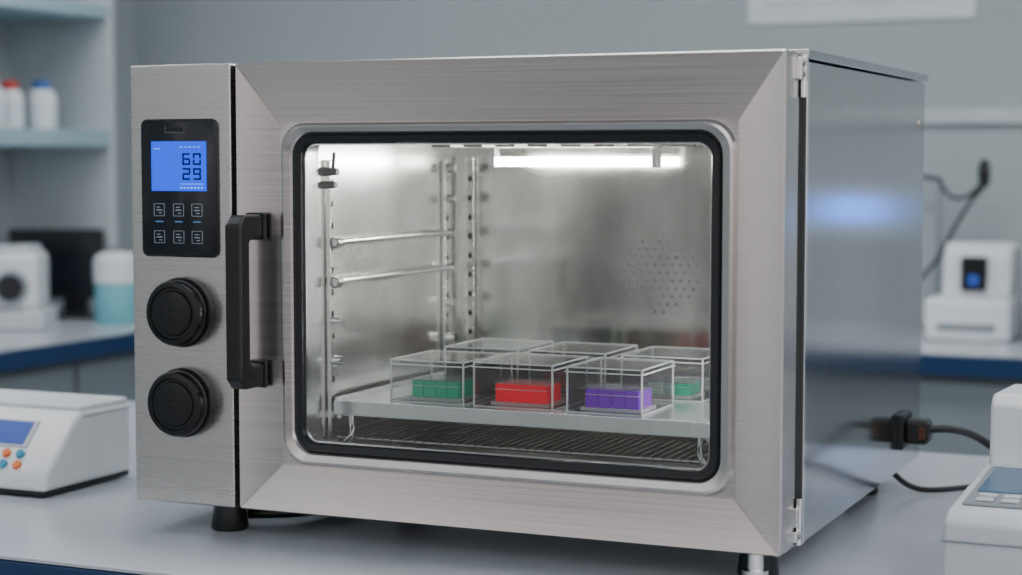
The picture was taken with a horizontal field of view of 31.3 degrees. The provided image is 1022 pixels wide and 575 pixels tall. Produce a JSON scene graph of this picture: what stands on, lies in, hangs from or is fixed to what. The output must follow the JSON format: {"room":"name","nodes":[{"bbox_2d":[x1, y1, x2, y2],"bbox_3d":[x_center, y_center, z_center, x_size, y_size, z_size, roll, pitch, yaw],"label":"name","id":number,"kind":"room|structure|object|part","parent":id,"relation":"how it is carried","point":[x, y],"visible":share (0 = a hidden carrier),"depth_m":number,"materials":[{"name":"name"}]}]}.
{"room":"laboratory","nodes":[
{"label":"laboratory","id":0,"kind":"room"},
{"bbox_2d":[0,0,133,306],"bbox_3d":[-2.976,-0.140,3.202,0.100,2.650,7.700,2,4,24],"label":"wall","id":1,"kind":"structure","parent":0,"point":[123,9],"depth_m":6.60,"materials":[{"name":"paint"}]},
{"bbox_2d":[0,0,116,248],"bbox_3d":[-1.799,-0.668,5.219,0.400,1.180,1.660,2,4,24],"label":"wall shelf","id":2,"kind":"object","parent":1,"relation":"attached to","point":[64,177],"visible":0.84,"depth_m":5.93,"materials":[{"name":"laminate"}]},
{"bbox_2d":[0,88,4,127],"bbox_3d":[-1.570,-0.557,5.498,0.085,0.153,0.085,2,4,24],"label":"bottle","id":3,"kind":"object","parent":2,"relation":"in","point":[2,97],"visible":0.89,"depth_m":5.49,"materials":[{"name":"white plastic"}]},
{"bbox_2d":[1,81,23,127],"bbox_3d":[-1.550,-0.564,5.643,0.085,0.148,0.085,2,4,24],"label":"bottle","id":4,"kind":"object","parent":2,"relation":"in","point":[14,98],"visible":0.85,"depth_m":5.61,"materials":[{"name":"white plastic"}]},
{"bbox_2d":[27,81,56,128],"bbox_3d":[-1.479,-0.575,5.753,0.093,0.153,0.093,2,4,24],"label":"bottle","id":5,"kind":"object","parent":2,"relation":"in","point":[41,101],"visible":0.89,"depth_m":5.72,"materials":[{"name":"white plastic"}]},
{"bbox_2d":[133,0,1021,321],"bbox_3d":[1.617,-0.297,5.433,6.700,2.650,0.100,2,4,24],"label":"wall","id":6,"kind":"structure","parent":0,"point":[968,63],"depth_m":5.83,"materials":[{"name":"paint"}]},
{"bbox_2d":[748,0,975,24],"bbox_3d":[1.064,-1.058,5.562,0.700,0.490,0.014,2,4,24],"label":"poster","id":7,"kind":"object","parent":6,"relation":"attached to","point":[759,11],"visible":1,"depth_m":5.58,"materials":[{"name":"paper"}]},
{"bbox_2d":[763,0,933,5],"bbox_3d":[1.062,-1.051,5.557,0.600,0.365,0.003,2,4,24],"label":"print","id":8,"kind":"object","parent":7,"relation":"attached to","point":[765,2],"depth_m":5.58,"materials":[{"name":"paper"}]},
{"bbox_2d":[924,108,1021,123],"bbox_3d":[1.638,-0.504,5.341,6.600,0.045,0.025,2,4,24],"label":"trim","id":9,"kind":"structure","parent":6,"relation":"attached to","point":[988,115],"depth_m":5.44,"materials":[{"name":"paint"}]},
{"bbox_3d":[0.064,1.323,2.017,6.700,0.100,7.800,2,4,24],"label":"floor","id":10,"kind":"structure","parent":0,"visible":0},
{"bbox_2d":[0,303,134,400],"bbox_3d":[-2.041,0.660,4.303,0.750,0.900,4.960,2,4,24],"label":"bench","id":11,"kind":"object","parent":10,"relation":"on","point":[71,355],"visible":0.25,"depth_m":5.26,"materials":[{"name":"laminate"}]},
{"bbox_2d":[0,244,57,330],"bbox_3d":[-1.520,-0.002,5.514,0.250,0.250,0.258,0,4,-4],"label":"instrument","id":12,"kind":"object","parent":11,"relation":"on","point":[24,276],"visible":1,"depth_m":5.42,"materials":[{"name":"white plastic"}]},
{"bbox_3d":[-1.481,0.001,5.391,0.076,0.076,0.008,0,4,-4],"label":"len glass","id":13,"kind":"part","parent":12,"relation":"part of","materials":[{"name":"black glass"}]},
{"bbox_2d":[8,229,104,317],"bbox_3d":[-1.458,-0.048,5.905,0.320,0.285,0.140,0,4,0],"label":"computer monitor","id":14,"kind":"object","parent":11,"relation":"on","point":[71,253],"visible":0.5,"depth_m":5.87,"materials":[{"name":"black plastic"}]},
{"bbox_2d":[0,303,133,352],"bbox_3d":[-2.041,0.214,4.271,0.750,0.006,4.960,2,4,24],"label":"countertop","id":15,"kind":"structure","parent":11,"relation":"on","point":[66,330],"depth_m":5.35,"materials":[{"name":"laminate"}]},
{"bbox_2d":[93,252,133,324],"bbox_3d":[-1.227,0.001,5.671,0.138,0.222,0.138,2,4,24],"label":"container","id":16,"kind":"object","parent":11,"relation":"on","point":[112,271],"visible":0.84,"depth_m":5.61,"materials":[{"name":"teal plastic"}]},
{"bbox_3d":[-1.227,-0.063,5.667,0.138,0.094,0.138,2,4,24],"label":"lid","id":17,"kind":"part","parent":16,"relation":"part of","materials":[{"name":"white plastic"}]},
{"bbox_2d":[0,401,989,574],"bbox_3d":[0.089,0.768,2.780,3.700,0.900,1.315,2,4,24],"label":"laboratory bench","id":18,"kind":"object","parent":10,"relation":"on","point":[100,528],"visible":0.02,"depth_m":2.42,"materials":[{"name":"laminate"}]},
{"bbox_2d":[0,389,130,496],"bbox_3d":[-0.774,0.243,2.891,0.260,0.130,0.220,2,4,24],"label":"scale","id":19,"kind":"object","parent":18,"relation":"on","point":[51,443],"visible":1,"depth_m":2.83,"materials":[{"name":"white plastic"}]},
{"bbox_3d":[-0.757,0.181,2.927,0.253,0.011,0.123,2,4,24],"label":"lid","id":20,"kind":"part","parent":19,"relation":"part of","materials":[{"name":"white plastic"}]},
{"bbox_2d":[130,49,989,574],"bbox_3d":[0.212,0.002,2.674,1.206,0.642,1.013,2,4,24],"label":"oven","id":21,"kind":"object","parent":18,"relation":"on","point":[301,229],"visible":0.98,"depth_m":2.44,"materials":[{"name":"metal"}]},
{"bbox_3d":[-0.452,0.035,2.458,0.089,0.089,0.021,2,4,24],"label":"knob","id":22,"kind":"part","parent":21,"relation":"part of","materials":[{"name":"black plastic"}]},
{"bbox_3d":[-0.452,0.157,2.467,0.089,0.089,0.021,2,4,24],"label":"knob","id":23,"kind":"part","parent":21,"relation":"part of","materials":[{"name":"black plastic"}]},
{"bbox_3d":[-0.448,-0.134,2.466,0.123,0.186,0.004,2,4,24],"label":"control panel","id":24,"kind":"part","parent":21,"relation":"part of","materials":[{"name":"black plastic"}]},
{"bbox_3d":[-0.445,0.156,2.481,0.095,0.095,0.012,2,4,24],"label":"knob","id":25,"kind":"part","parent":21,"relation":"part of","materials":[{"name":"black plastic"}]},
{"bbox_3d":[-0.445,0.034,2.473,0.095,0.095,0.012,2,4,24],"label":"knob","id":26,"kind":"part","parent":21,"relation":"part of","materials":[{"name":"black plastic"}]},
{"bbox_3d":[-0.350,0.019,2.402,0.024,0.229,0.061,2,4,24],"label":"door handle","id":27,"kind":"part","parent":21,"relation":"part of","materials":[{"name":"black plastic"}]},
{"bbox_2d":[388,350,503,405],"bbox_3d":[-0.088,0.123,2.506,0.114,0.058,0.129,2,4,24],"label":"box","id":28,"kind":"object","parent":21,"relation":"on","point":[445,389],"visible":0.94,"depth_m":2.47,"materials":[{"name":"green plastic"}]},
{"bbox_2d":[444,338,554,390],"bbox_3d":[-0.017,0.111,2.653,0.119,0.060,0.134,2,4,24],"label":"box","id":29,"kind":"object","parent":21,"relation":"on","point":[482,339],"visible":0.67,"depth_m":2.65,"materials":[{"name":"clear plastic"}]},
{"bbox_3d":[-0.012,0.009,2.318,0.750,0.599,0.060,2,4,24],"label":"door frame","id":30,"kind":"part","parent":21,"relation":"part of","materials":[{"name":"metal"}]},
{"bbox_2d":[471,352,587,410],"bbox_3d":[0.027,0.126,2.453,0.118,0.060,0.129,2,4,24],"label":"box","id":31,"kind":"object","parent":21,"relation":"on","point":[524,393],"visible":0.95,"depth_m":2.42,"materials":[{"name":"red plastic"}]},
{"bbox_3d":[0.083,-0.317,2.709,0.925,0.012,0.736,2,4,24],"label":"panel","id":32,"kind":"part","parent":21,"relation":"part of","materials":[{"name":"metal"}]},
{"bbox_2d":[529,341,638,395],"bbox_3d":[0.104,0.115,2.600,0.119,0.060,0.134,2,4,24],"label":"box","id":33,"kind":"object","parent":21,"relation":"on","point":[575,383],"visible":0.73,"depth_m":2.56,"materials":[{"name":"clear plastic"}]},
{"bbox_2d":[564,357,675,416],"bbox_3d":[0.144,0.129,2.399,0.108,0.060,0.129,2,4,24],"label":"box","id":34,"kind":"object","parent":21,"relation":"on","point":[605,398],"visible":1,"depth_m":2.36,"materials":[{"name":"purple plastic"}]},
{"bbox_2d":[619,346,708,402],"bbox_3d":[0.231,0.119,2.537,0.122,0.060,0.134,2,4,24],"label":"box","id":35,"kind":"object","parent":21,"relation":"on","point":[660,388],"visible":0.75,"depth_m":2.49,"materials":[{"name":"plastic"}]},
{"bbox_3d":[0.497,-0.003,2.549,0.012,0.589,0.728,2,4,24],"label":"panel","id":36,"kind":"part","parent":21,"relation":"part of","materials":[{"name":"metal"}]},
{"bbox_2d":[942,384,1021,574],"bbox_3d":[0.784,0.250,2.356,0.356,0.193,0.500,2,4,24],"label":"instrument","id":37,"kind":"object","parent":18,"relation":"on","point":[983,526],"visible":1,"depth_m":2.21,"materials":[{"name":"grey plastic"}]},
{"bbox_2d":[919,330,1021,456],"bbox_3d":[1.807,0.615,4.935,5.700,0.900,0.725,2,4,24],"label":"bench","id":38,"kind":"object","parent":10,"relation":"on","point":[959,380],"visible":0.02,"depth_m":4.82,"materials":[{"name":"laminate"}]},
{"bbox_2d":[921,159,990,330],"bbox_3d":[1.262,-0.128,5.447,0.338,0.510,0.113,2,4,24],"label":"cable","id":39,"kind":"object","parent":38,"relation":"on","point":[984,167],"visible":0.73,"depth_m":5.40,"materials":[{"name":"black rubber"}]},
{"bbox_3d":[1.192,-0.285,5.465,0.186,0.112,0.018,2,4,21],"label":"arm","id":40,"kind":"part","parent":39,"relation":"part of","materials":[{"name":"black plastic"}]},
{"bbox_3d":[1.277,-0.093,5.445,0.016,0.440,0.016,2,4,24],"label":"post","id":41,"kind":"part","parent":39,"relation":"part of","materials":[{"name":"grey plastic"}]},
{"bbox_3d":[1.327,-0.289,5.384,0.147,0.063,0.017,4,5,41],"label":"arm","id":42,"kind":"part","parent":39,"relation":"part of","materials":[{"name":"black plastic"}]},
{"bbox_2d":[921,330,1021,358],"bbox_3d":[1.807,0.169,4.903,5.700,0.006,0.725,2,4,24],"label":"countertop","id":43,"kind":"structure","parent":38,"relation":"on","point":[1013,348],"depth_m":4.92,"materials":[{"name":"laminate"}]},
{"bbox_2d":[924,242,1021,342],"bbox_3d":[1.320,0.008,5.200,0.240,0.274,0.245,2,4,24],"label":"instrument","id":44,"kind":"object","parent":38,"relation":"on","point":[979,301],"visible":1,"depth_m":5.12,"materials":[{"name":"white plastic"}]}
]}

